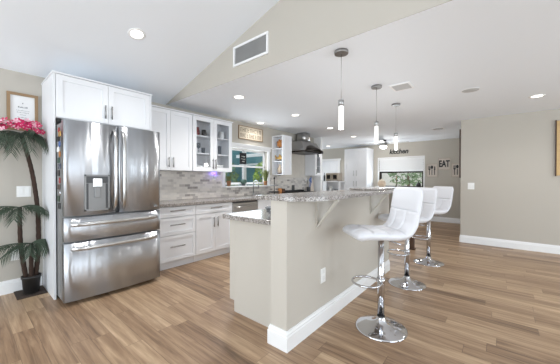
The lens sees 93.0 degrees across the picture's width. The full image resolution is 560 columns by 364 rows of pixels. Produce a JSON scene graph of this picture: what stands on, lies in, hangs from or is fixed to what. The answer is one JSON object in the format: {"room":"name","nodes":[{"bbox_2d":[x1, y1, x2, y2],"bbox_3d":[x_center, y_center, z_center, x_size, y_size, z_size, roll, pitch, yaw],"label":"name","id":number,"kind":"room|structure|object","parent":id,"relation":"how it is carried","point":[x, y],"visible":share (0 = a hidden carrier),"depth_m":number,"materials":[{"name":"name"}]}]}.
{"room":"kitchen","nodes":[
{"label":"kitchen","id":0,"kind":"room"},
{"bbox_2d":[0,0,278,104],"bbox_3d":[-0.517,-1.800,-0.949,9.000,1.315,6.300,0,1,40],"label":"ceiling","id":1,"kind":"structure","parent":0,"point":[88,39],"depth_m":2.78,"materials":[{"name":"white paint"}]},
{"bbox_2d":[127,28,145,39],"bbox_3d":[-1.494,-1.541,2.770,0.165,0.049,0.171,0,1,40],"label":"recessed light","id":2,"kind":"object","parent":1,"relation":"attached to","point":[134,33],"visible":1,"depth_m":2.76,"materials":[{"name":"white paint"}]},
{"bbox_2d":[0,68,313,284],"bbox_3d":[-2.478,-0.008,3.595,0.150,2.440,10.750,0,1,40],"label":"wall","id":3,"kind":"structure","parent":0,"point":[13,173],"depth_m":2.98,"materials":[{"name":"beige paint"}]},
{"bbox_2d":[11,251,19,260],"bbox_3d":[-2.930,0.807,2.935,0.010,0.118,0.072,0,1,40],"label":"outlet cover","id":4,"kind":"object","parent":3,"relation":"attached to","point":[15,257],"visible":0.48,"depth_m":2.94,"materials":[{"name":"white plastic"}]},
{"bbox_2d":[0,276,41,295],"bbox_3d":[-4.256,1.156,1.342,0.016,0.145,4.600,0,1,40],"label":"baseboard","id":5,"kind":"structure","parent":3,"relation":"attached to","point":[9,286],"depth_m":2.91,"materials":[{"name":"white paint"}]},
{"bbox_2d":[6,91,37,131],"bbox_3d":[-2.878,-0.781,2.972,0.022,0.415,0.254,0,1,40],"label":"framed print","id":6,"kind":"object","parent":3,"relation":"attached to","point":[22,106],"visible":0.84,"depth_m":2.96,"materials":[{"name":"white paper"}]},
{"bbox_2d":[16,186,30,196],"bbox_3d":[-2.881,0.107,2.987,0.010,0.122,0.118,0,1,40],"label":"light switch","id":7,"kind":"object","parent":3,"relation":"attached to","point":[22,191],"visible":1,"depth_m":2.98,"materials":[{"name":"white plastic"}]},
{"bbox_2d":[151,104,192,170],"bbox_3d":[-1.755,-0.635,4.051,0.364,0.918,0.764,0,1,40],"label":"upper cabinet","id":8,"kind":"object","parent":3,"relation":"attached to","point":[174,126],"visible":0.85,"depth_m":4.00,"materials":[{"name":"white paint"}]},
{"bbox_2d":[187,114,232,171],"bbox_3d":[-1.244,-0.639,4.664,0.364,0.918,0.831,0,1,40],"label":"upper cabinet","id":9,"kind":"object","parent":3,"relation":"attached to","point":[207,152],"visible":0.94,"depth_m":4.71,"materials":[{"name":"white paint"}]},
{"bbox_2d":[201,130,206,135],"bbox_3d":[-1.297,-0.833,4.552,0.096,0.110,0.080,0,0,-15],"label":"mug","id":10,"kind":"object","parent":9,"relation":"on","point":[203,132],"visible":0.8,"depth_m":4.52,"materials":[{"name":"black ceramic"}]},
{"bbox_2d":[197,135,227,141],"bbox_3d":[-1.276,-0.769,4.677,0.273,0.018,0.772,0,1,40],"label":"shelf","id":11,"kind":"object","parent":9,"relation":"attached to","point":[199,137],"depth_m":4.75,"materials":[{"name":"white paint"}]},
{"bbox_2d":[197,152,227,156],"bbox_3d":[-1.276,-0.479,4.679,0.273,0.018,0.772,0,1,40],"label":"shelf","id":12,"kind":"object","parent":9,"relation":"attached to","point":[199,154],"depth_m":4.72,"materials":[{"name":"white paint"}]},
{"bbox_2d":[219,132,224,138],"bbox_3d":[-1.068,-0.846,4.860,0.110,0.130,0.100,0,0,-11],"label":"mug","id":13,"kind":"object","parent":9,"relation":"on","point":[221,134],"visible":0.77,"depth_m":4.82,"materials":[{"name":"white ceramic"}]},
{"bbox_2d":[160,171,312,200],"bbox_3d":[-0.593,0.047,5.734,0.008,0.467,4.830,0,1,40],"label":"backsplash","id":14,"kind":"structure","parent":3,"relation":"attached to","point":[174,185],"depth_m":4.82,"materials":[{"name":"tile"}]},
{"bbox_2d":[222,142,271,186],"bbox_3d":[-0.690,-0.344,5.636,0.240,0.887,1.420,0,1,40],"label":"window","id":15,"kind":"structure","parent":3,"relation":"in","point":[240,146],"depth_m":5.75,"materials":[{"name":"white paint"}]},
{"bbox_2d":[225,176,230,185],"bbox_3d":[-0.993,-0.028,5.167,0.144,0.214,0.139,0,1,40],"label":"potted grass","id":16,"kind":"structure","parent":15,"relation":"on","point":[228,178],"depth_m":5.13,"materials":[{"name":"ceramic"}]},
{"bbox_2d":[240,152,245,163],"bbox_3d":[-0.779,-0.523,5.608,0.017,0.292,0.185,0,1,40],"label":"sign","id":17,"kind":"object","parent":15,"relation":"hanging from","point":[242,155],"visible":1,"depth_m":5.59,"materials":[{"name":"black paint"}]},
{"bbox_2d":[240,179,246,185],"bbox_3d":[-0.764,0.007,5.583,0.128,0.138,0.145,0,1,40],"label":"cactus","id":18,"kind":"object","parent":15,"relation":"on","point":[243,181],"visible":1,"depth_m":5.54,"materials":[{"name":"green plant"}]},
{"bbox_2d":[260,169,270,184],"bbox_3d":[-0.345,-0.115,5.974,0.312,0.378,0.282,0,1,40],"label":"potted grass","id":19,"kind":"object","parent":15,"relation":"on","point":[265,175],"depth_m":5.93,"materials":[{"name":"plant"}]},
{"bbox_2d":[238,125,262,141],"bbox_3d":[-0.618,-1.030,5.682,0.022,0.279,0.704,0,1,40],"label":"kitchen sign","id":20,"kind":"object","parent":3,"relation":"attached to","point":[244,132],"visible":1,"depth_m":5.66,"materials":[{"name":"brown wood"}]},
{"bbox_2d":[272,135,291,174],"bbox_3d":[0.044,-0.619,6.223,0.348,0.905,0.305,0,1,40],"label":"upper cabinet","id":21,"kind":"object","parent":3,"relation":"attached to","point":[285,151],"visible":0.99,"depth_m":6.18,"materials":[{"name":"white paint"}]},
{"bbox_2d":[275,154,281,160],"bbox_3d":[-0.015,-0.564,6.191,0.255,0.169,0.060,0,1,40],"label":"ornament","id":22,"kind":"object","parent":21,"relation":"on","point":[279,157],"visible":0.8,"depth_m":6.17,"materials":[{"name":"yellow ceramic"}]},
{"bbox_2d":[277,139,281,147],"bbox_3d":[0.002,-0.886,6.175,0.198,0.224,0.060,0,1,40],"label":"ornament","id":23,"kind":"object","parent":21,"relation":"on","point":[279,142],"visible":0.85,"depth_m":6.15,"materials":[{"name":"orange ceramic"}]},
{"bbox_2d":[277,165,281,173],"bbox_3d":[-0.002,-0.298,6.182,0.135,0.223,0.100,0,1,40],"label":"ornament","id":24,"kind":"object","parent":21,"relation":"on","point":[279,170],"visible":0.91,"depth_m":6.15,"materials":[{"name":"beige ceramic"}]},
{"bbox_2d":[281,154,304,177],"bbox_3d":[0.347,-0.417,6.854,0.011,0.608,1.000,0,1,40],"label":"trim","id":25,"kind":"structure","parent":3,"relation":"attached to","point":[298,161],"depth_m":6.98,"materials":[{"name":"paint"}]},
{"bbox_2d":[292,132,322,154],"bbox_3d":[0.679,-0.985,6.677,0.736,0.526,0.860,0,1,40],"label":"range hood","id":26,"kind":"object","parent":3,"relation":"attached to","point":[302,146],"visible":0.98,"depth_m":6.53,"materials":[{"name":"grey metal"}]},
{"bbox_2d":[305,149,321,175],"bbox_3d":[0.928,-0.544,7.273,0.364,0.740,0.330,0,1,40],"label":"upper cabinet","id":27,"kind":"object","parent":3,"relation":"attached to","point":[313,163],"visible":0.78,"depth_m":7.19,"materials":[{"name":"white paint"}]},
{"bbox_2d":[314,137,321,190],"bbox_3d":[1.079,-0.035,7.567,0.229,2.438,0.088,0,1,40],"label":"trim","id":28,"kind":"structure","parent":3,"relation":"attached to","point":[317,179],"depth_m":7.50,"materials":[{"name":"white paint"}]},
{"bbox_2d":[225,150,239,185],"bbox_3d":[-3.069,-0.312,7.726,0.190,3.020,4.947,0,1,40],"label":"wall","id":29,"kind":"structure","parent":0,"point":[236,161],"depth_m":9.38,"materials":[{"name":"teal paint"}]},
{"bbox_2d":[240,151,262,185],"bbox_3d":[-0.293,-0.326,8.616,2.915,3.000,0.027,0,1,40],"label":"wall","id":30,"kind":"structure","parent":0,"point":[249,171],"depth_m":9.18,"materials":[{"name":"teal paint"}]},
{"bbox_2d":[0,221,559,363],"bbox_3d":[0.671,1.252,2.769,11.900,0.060,13.500,0,1,40],"label":"floor","id":31,"kind":"structure","parent":0,"point":[487,304],"depth_m":2.33,"materials":[{"name":"brown wood"}]},
{"bbox_2d":[14,285,47,299],"bbox_3d":[-2.740,1.211,2.917,0.290,0.012,0.240,0,1,40],"label":"floor mat","id":32,"kind":"object","parent":31,"relation":"on","point":[19,294],"visible":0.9,"depth_m":2.87,"materials":[{"name":"grey fabric"}]},
{"bbox_2d":[0,130,48,294],"bbox_3d":[-2.778,0.326,2.749,0.452,1.761,0.542,0,1,40],"label":"potted palm","id":33,"kind":"object","parent":32,"relation":"on","point":[30,282],"visible":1,"depth_m":2.84,"materials":[{"name":"plant"}]},
{"bbox_2d":[0,117,44,134],"bbox_3d":[-2.787,-0.592,2.762,0.164,0.203,0.527,0,1,43],"label":"flower garland","id":34,"kind":"object","parent":33,"relation":"on","point":[20,123],"visible":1,"depth_m":2.80,"materials":[{"name":"pink plant"}]},
{"bbox_2d":[21,272,41,294],"bbox_3d":[-2.722,1.111,2.907,0.170,0.187,0.170,0,1,40],"label":"pot","id":35,"kind":"object","parent":32,"relation":"on","point":[31,281],"depth_m":2.86,"materials":[{"name":"black plastic"}]},
{"bbox_2d":[41,70,151,299],"bbox_3d":[-2.223,0.034,3.293,0.624,2.362,1.013,0,1,40],"label":"tall cabinet","id":36,"kind":"object","parent":31,"relation":"on","point":[64,96],"visible":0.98,"depth_m":2.94,"materials":[{"name":"white paint"}]},
{"bbox_2d":[55,119,159,302],"bbox_3d":[-2.068,0.302,3.159,0.902,1.828,0.945,0,1,40],"label":"refrigerator","id":37,"kind":"object","parent":31,"relation":"on","point":[108,218],"visible":0.99,"depth_m":2.81,"materials":[{"name":"grey metal"}]},
{"bbox_2d":[157,205,195,270],"bbox_3d":[-1.683,0.776,3.912,0.654,0.869,0.626,0,1,40],"label":"base cabinet","id":38,"kind":"object","parent":31,"relation":"on","point":[177,229],"visible":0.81,"depth_m":3.75,"materials":[{"name":"white paint"}]},
{"bbox_2d":[160,194,265,207],"bbox_3d":[-0.810,0.310,4.964,0.646,0.043,3.369,0,1,40],"label":"countertop","id":39,"kind":"structure","parent":38,"relation":"on","point":[182,202],"depth_m":4.22,"materials":[{"name":"stone"}]},
{"bbox_2d":[268,177,279,193],"bbox_3d":[-0.126,0.085,5.833,0.256,0.392,0.256,0,1,40],"label":"tiered stand","id":40,"kind":"object","parent":39,"relation":"on","point":[274,185],"visible":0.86,"depth_m":5.83,"materials":[{"name":"black paint"}]},
{"bbox_2d":[193,202,231,261],"bbox_3d":[-1.255,0.772,4.426,0.654,0.869,0.703,0,1,40],"label":"base cabinet","id":41,"kind":"object","parent":31,"relation":"on","point":[212,231],"visible":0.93,"depth_m":4.20,"materials":[{"name":"white paint"}]},
{"bbox_2d":[232,200,257,212],"bbox_3d":[-0.829,0.760,4.929,0.646,0.846,0.605,0,1,40],"label":"dishwasher","id":42,"kind":"object","parent":31,"relation":"on","point":[239,206],"visible":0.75,"depth_m":4.72,"materials":[{"name":"grey metal"}]},
{"bbox_2d":[257,200,270,209],"bbox_3d":[-0.303,0.764,5.569,0.654,0.869,1.038,0,1,40],"label":"base cabinet","id":43,"kind":"object","parent":31,"relation":"on","point":[262,204],"visible":0.05,"depth_m":5.11,"materials":[{"name":"white paint"}]},
{"bbox_2d":[285,189,314,192],"bbox_3d":[0.569,0.698,6.613,0.654,0.985,0.918,0,1,40],"label":"range","id":44,"kind":"object","parent":31,"relation":"on","point":[302,190],"visible":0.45,"depth_m":6.63,"materials":[{"name":"black metal"}]},
{"bbox_2d":[230,194,389,352],"bbox_3d":[0.536,0.676,2.986,1.010,1.088,2.293,0,1,40],"label":"kitchen island","id":45,"kind":"object","parent":31,"relation":"on","point":[275,268],"visible":0.83,"depth_m":2.29,"materials":[{"name":"beige paint"}]},
{"bbox_2d":[223,208,270,224],"bbox_3d":[0.423,0.325,3.164,0.703,0.042,2.200,0,1,40],"label":"island countertop","id":46,"kind":"structure","parent":45,"relation":"on","point":[261,216],"depth_m":2.45,"materials":[{"name":"stone"}]},
{"bbox_2d":[321,267,325,283],"bbox_3d":[0.376,0.813,2.311,0.008,0.125,0.080,0,1,40],"label":"outlet cover","id":47,"kind":"object","parent":45,"relation":"attached to","point":[323,270],"visible":1,"depth_m":2.31,"materials":[{"name":"white plastic"}]},
{"bbox_2d":[255,189,393,201],"bbox_3d":[0.740,0.116,2.827,0.520,0.032,2.310,0,1,40],"label":"island countertop","id":48,"kind":"structure","parent":45,"relation":"on","point":[333,194],"depth_m":2.16,"materials":[{"name":"stone"}]},
{"bbox_2d":[349,187,394,190],"bbox_3d":[1.172,0.084,3.345,0.360,0.022,0.600,0,1,40],"label":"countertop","id":49,"kind":"structure","parent":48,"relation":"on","point":[360,188],"depth_m":3.17,"materials":[{"name":"stone"}]},
{"bbox_2d":[322,181,345,190],"bbox_3d":[1.795,0.570,8.987,0.720,1.205,0.420,0,1,40],"label":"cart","id":50,"kind":"object","parent":31,"relation":"on","point":[340,185],"visible":0.31,"depth_m":9.03,"materials":[{"name":"white paint"}]},
{"bbox_2d":[326,173,341,180],"bbox_3d":[1.816,-0.167,8.951,0.490,0.270,0.320,0,1,40],"label":"toaster oven","id":51,"kind":"object","parent":50,"relation":"on","point":[329,176],"visible":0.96,"depth_m":8.81,"materials":[{"name":"silver glass"}]},
{"bbox_2d":[344,148,373,189],"bbox_3d":[2.713,0.022,9.167,0.795,2.300,0.632,0,1,40],"label":"pantry cabinet","id":52,"kind":"object","parent":31,"relation":"on","point":[358,163],"visible":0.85,"depth_m":8.94,"materials":[{"name":"white paint"}]},
{"bbox_2d":[342,187,423,342],"bbox_3d":[0.838,0.635,2.226,0.542,1.184,0.426,0,0,-5],"label":"bar stool","id":53,"kind":"object","parent":31,"relation":"on","point":[402,223],"visible":1,"depth_m":2.17,"materials":[{"name":"white leather"},{"name":"chrome"}]},
{"bbox_2d":[378,187,436,290],"bbox_3d":[1.510,0.643,3.174,0.542,1.154,0.426,0,0,-16],"label":"bar stool","id":54,"kind":"object","parent":31,"relation":"on","point":[405,282],"visible":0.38,"depth_m":3.11,"materials":[{"name":"white leather"},{"name":"chrome"}]},
{"bbox_2d":[410,234,415,249],"bbox_3d":[2.371,0.905,4.761,0.160,0.605,0.160,0,1,40],"label":"wooden pedestal","id":55,"kind":"object","parent":31,"relation":"on","point":[412,240],"visible":0.34,"depth_m":4.74,"materials":[{"name":"brown wood"}]},
{"bbox_2d":[412,186,453,266],"bbox_3d":[2.228,0.640,3.996,0.542,1.148,0.426,0,0,-8],"label":"bar stool","id":56,"kind":"object","parent":31,"relation":"on","point":[444,193],"visible":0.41,"depth_m":3.95,"materials":[{"name":"white leather"},{"name":"chrome"}]},
{"bbox_3d":[3.673,0.671,8.282,1.550,1.020,0.580,0,1,40],"label":"console table","id":57,"kind":"object","parent":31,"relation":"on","visible":0},
{"bbox_2d":[378,179,385,186],"bbox_3d":[3.254,0.026,8.483,0.260,0.262,0.260,0,1,40],"label":"cookie jar","id":58,"kind":"object","parent":57,"relation":"on","point":[381,183],"visible":1,"depth_m":8.39,"materials":[{"name":"beige ceramic"}]},
{"bbox_3d":[1.036,0.752,7.176,0.655,0.869,0.533,0,1,40],"label":"base cabinet","id":59,"kind":"object","parent":31,"relation":"on","visible":0},
{"bbox_3d":[1.033,0.294,7.176,0.647,0.043,0.539,0,1,40],"label":"countertop","id":60,"kind":"structure","parent":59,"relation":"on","visible":0},
{"bbox_2d":[306,177,311,190],"bbox_3d":[0.791,0.064,7.165,0.125,0.416,0.222,0,1,26],"label":"utensil crock","id":61,"kind":"object","parent":60,"relation":"on","point":[310,178],"visible":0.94,"depth_m":7.11,"materials":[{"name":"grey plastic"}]},
{"bbox_2d":[308,179,313,190],"bbox_3d":[0.864,0.092,7.403,0.058,0.354,0.240,0,1,40],"label":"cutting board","id":62,"kind":"object","parent":60,"relation":"on","point":[312,185],"visible":0.4,"depth_m":7.43,"materials":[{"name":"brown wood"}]},
{"bbox_2d":[166,0,451,104],"bbox_3d":[1.487,-1.791,1.479,8.630,1.168,0.005,0,1,40],"label":"wall","id":63,"kind":"structure","parent":0,"point":[296,28],"depth_m":2.54,"materials":[{"name":"beige paint"}]},
{"bbox_2d":[233,31,268,67],"bbox_3d":[-0.340,-1.483,2.991,0.560,0.235,0.014,0,1,40],"label":"air vent","id":64,"kind":"object","parent":63,"relation":"in","point":[258,46],"visible":1,"depth_m":2.98,"materials":[{"name":"white metal"}]},
{"bbox_2d":[167,0,559,148],"bbox_3d":[2.690,-1.285,5.170,11.900,0.100,7.198,0,1,40],"label":"ceiling","id":65,"kind":"structure","parent":0,"point":[509,50],"depth_m":3.13,"materials":[{"name":"white paint"}]},
{"bbox_2d":[233,95,244,98],"bbox_3d":[-0.592,-1.224,3.836,0.182,0.007,0.182,0,1,40],"label":"recessed light","id":66,"kind":"object","parent":65,"relation":"in","point":[234,96],"visible":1,"depth_m":3.83,"materials":[{"name":"white paint"}]},
{"bbox_2d":[334,48,347,129],"bbox_3d":[0.569,-0.852,2.468,0.128,0.723,0.128,0,1,40],"label":"pendant lamp","id":67,"kind":"object","parent":65,"relation":"hanging from","point":[341,52],"visible":1,"depth_m":2.45,"materials":[{"name":"white glass"}]},
{"bbox_2d":[371,84,381,142],"bbox_3d":[1.229,-0.859,3.382,0.128,0.723,0.128,0,1,40],"label":"pendant lamp","id":68,"kind":"object","parent":65,"relation":"hanging from","point":[376,87],"visible":1,"depth_m":3.37,"materials":[{"name":"white glass"}]},
{"bbox_2d":[359,140,408,148],"bbox_3d":[3.113,-1.130,8.007,1.046,0.251,1.046,0,0,-17],"label":"ceiling fan","id":69,"kind":"object","parent":65,"relation":"hanging from","point":[382,144],"visible":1,"depth_m":7.92,"materials":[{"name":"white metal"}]},
{"bbox_2d":[392,103,399,149],"bbox_3d":[1.826,-0.865,4.184,0.128,0.723,0.128,0,1,40],"label":"pendant lamp","id":70,"kind":"object","parent":65,"relation":"hanging from","point":[394,104],"visible":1,"depth_m":4.17,"materials":[{"name":"white glass"}]},
{"bbox_2d":[389,81,413,91],"bbox_3d":[1.555,-1.215,3.394,0.240,0.012,0.260,0,1,40],"label":"ceiling vent","id":71,"kind":"object","parent":65,"relation":"in","point":[406,85],"visible":1,"depth_m":3.38,"materials":[{"name":"white metal"}]},
{"bbox_2d":[461,87,479,92],"bbox_3d":[2.530,-1.218,3.527,0.210,0.007,0.210,0,1,40],"label":"ceiling speaker","id":72,"kind":"object","parent":65,"relation":"attached to","point":[468,90],"visible":1,"depth_m":3.53,"materials":[{"name":"white paint"}]},
{"bbox_2d":[528,94,545,97],"bbox_3d":[3.654,-1.219,3.775,0.182,0.007,0.182,0,1,40],"label":"recessed light","id":73,"kind":"object","parent":65,"relation":"in","point":[537,95],"visible":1,"depth_m":3.77,"materials":[{"name":"white paint"}]},
{"bbox_2d":[322,138,460,218],"bbox_3d":[2.877,-0.051,9.545,6.600,2.440,0.150,0,1,40],"label":"wall","id":74,"kind":"structure","parent":0,"point":[432,150],"depth_m":8.04,"materials":[{"name":"beige paint"}]},
{"bbox_2d":[322,158,340,190],"bbox_3d":[1.919,0.138,10.226,0.920,2.050,0.028,0,1,40],"label":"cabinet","id":75,"kind":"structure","parent":74,"relation":"in","point":[328,165],"depth_m":10.23,"materials":[{"name":"white paint"}]},
{"bbox_2d":[390,149,407,153],"bbox_3d":[3.852,-0.995,8.613,0.583,0.161,0.016,0,1,40],"label":"word sign","id":76,"kind":"object","parent":74,"relation":"attached to","point":[399,150],"visible":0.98,"depth_m":8.61,"materials":[{"name":"black metal"}]},
{"bbox_2d":[378,155,424,186],"bbox_3d":[3.905,-0.315,8.621,1.480,1.005,0.150,0,1,40],"label":"window","id":77,"kind":"structure","parent":74,"relation":"in","point":[423,171],"depth_m":8.50,"materials":[{"name":"white paint"}]},
{"bbox_2d":[379,157,422,171],"bbox_3d":[3.906,-0.562,8.620,1.348,0.431,0.048,0,1,40],"label":"roller blind","id":78,"kind":"object","parent":77,"relation":"attached to","point":[412,163],"visible":1,"depth_m":8.58,"materials":[{"name":"white fabric"}]},
{"bbox_2d":[426,164,437,176],"bbox_3d":[4.583,-0.346,8.005,0.290,0.400,0.026,0,1,40],"label":"wall plaque","id":79,"kind":"object","parent":74,"relation":"attached to","point":[432,169],"visible":1,"depth_m":8.00,"materials":[{"name":"brown wood"}]},
{"bbox_2d":[438,158,450,169],"bbox_3d":[4.825,-0.529,7.802,0.310,0.350,0.026,0,1,40],"label":"wall plaque","id":80,"kind":"object","parent":74,"relation":"attached to","point":[443,163],"visible":1,"depth_m":7.79,"materials":[{"name":"brown wood"}]},
{"bbox_2d":[431,216,459,223],"bbox_3d":[4.274,1.109,8.282,2.738,0.145,0.016,0,1,40],"label":"baseboard","id":81,"kind":"structure","parent":74,"relation":"attached to","point":[436,219],"depth_m":7.78,"materials":[{"name":"white paint"}]},
{"bbox_2d":[451,163,458,176],"bbox_3d":[5.074,-0.343,7.595,0.290,0.400,0.026,0,1,40],"label":"wall plaque","id":82,"kind":"object","parent":74,"relation":"attached to","point":[454,166],"visible":0.68,"depth_m":7.63,"materials":[{"name":"brown wood"}]},
{"bbox_2d":[460,109,559,245],"bbox_3d":[6.581,-0.007,4.715,5.325,2.440,2.830,0,1,40],"label":"wall","id":83,"kind":"structure","parent":0,"point":[509,160],"depth_m":4.83,"materials":[{"name":"beige paint"}]},
{"bbox_2d":[459,129,460,177],"bbox_3d":[3.844,-0.578,5.612,0.032,0.980,0.650,0,1,40],"label":"picture frame","id":84,"kind":"object","parent":83,"relation":"attached to","point":[459,129],"visible":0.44,"depth_m":5.36,"materials":[{"name":"brown wood"}]},
{"bbox_2d":[468,183,473,188],"bbox_3d":[3.755,0.081,5.220,0.108,0.130,0.012,0,1,40],"label":"light switch","id":85,"kind":"object","parent":83,"relation":"attached to","point":[470,185],"visible":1,"depth_m":5.22,"materials":[{"name":"white plastic"}]},
{"bbox_2d":[460,235,559,253],"bbox_3d":[5.592,1.147,3.696,5.125,0.145,0.016,0,1,40],"label":"baseboard","id":86,"kind":"structure","parent":83,"relation":"attached to","point":[546,248],"depth_m":4.83,"materials":[{"name":"white paint"}]},
{"bbox_2d":[555,120,559,175],"bbox_3d":[4.942,-0.565,4.211,0.805,0.940,0.034,0,1,40],"label":"wall art","id":87,"kind":"object","parent":83,"relation":"attached to","point":[557,123],"visible":1,"depth_m":4.44},
{"bbox_3d":[7.443,1.197,12.850,13.000,0.060,10.740,0,1,40],"label":"floor","id":88,"kind":"structure","parent":0,"visible":0},
{"bbox_2d":[382,173,421,185],"bbox_3d":[7.329,-0.148,13.482,10.000,2.620,0.100,0,1,40],"label":"wall","id":89,"kind":"structure","parent":88,"relation":"on","point":[385,176],"depth_m":14.36,"materials":[{"name":"concrete"}]},
{"bbox_2d":[387,170,421,185],"bbox_3d":[5.839,-0.481,12.160,2.046,3.312,1.301,0,1,40],"label":"tree","id":90,"kind":"object","parent":88,"relation":"on","point":[408,181],"visible":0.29,"depth_m":12.11,"materials":[{"name":"green plant"}]},
{"bbox_3d":[-6.254,1.232,6.792,9.710,0.060,10.415,0,1,40],"label":"floor","id":91,"kind":"structure","parent":0,"visible":0},
{"bbox_2d":[225,163,239,185],"bbox_3d":[-1.644,0.248,7.965,1.021,1.904,0.888,0,1,40],"label":"shrub","id":92,"kind":"object","parent":91,"relation":"on","point":[236,175],"visible":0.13,"depth_m":7.83,"materials":[{"name":"green plant"}]},
{"bbox_2d":[236,151,262,179],"bbox_3d":[-1.653,0.047,6.844,2.500,2.320,4.400,0,1,40],"label":"enclosure","id":93,"kind":"object","parent":91,"relation":"on","point":[254,154],"visible":0.1,"depth_m":8.37,"materials":[{"name":"white paint"}]},
{"bbox_2d":[253,161,262,184],"bbox_3d":[-0.508,0.298,7.751,0.689,1.808,0.537,0,1,40],"label":"shrub","id":94,"kind":"object","parent":91,"relation":"on","point":[257,170],"visible":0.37,"depth_m":7.72,"materials":[{"name":"green plant"}]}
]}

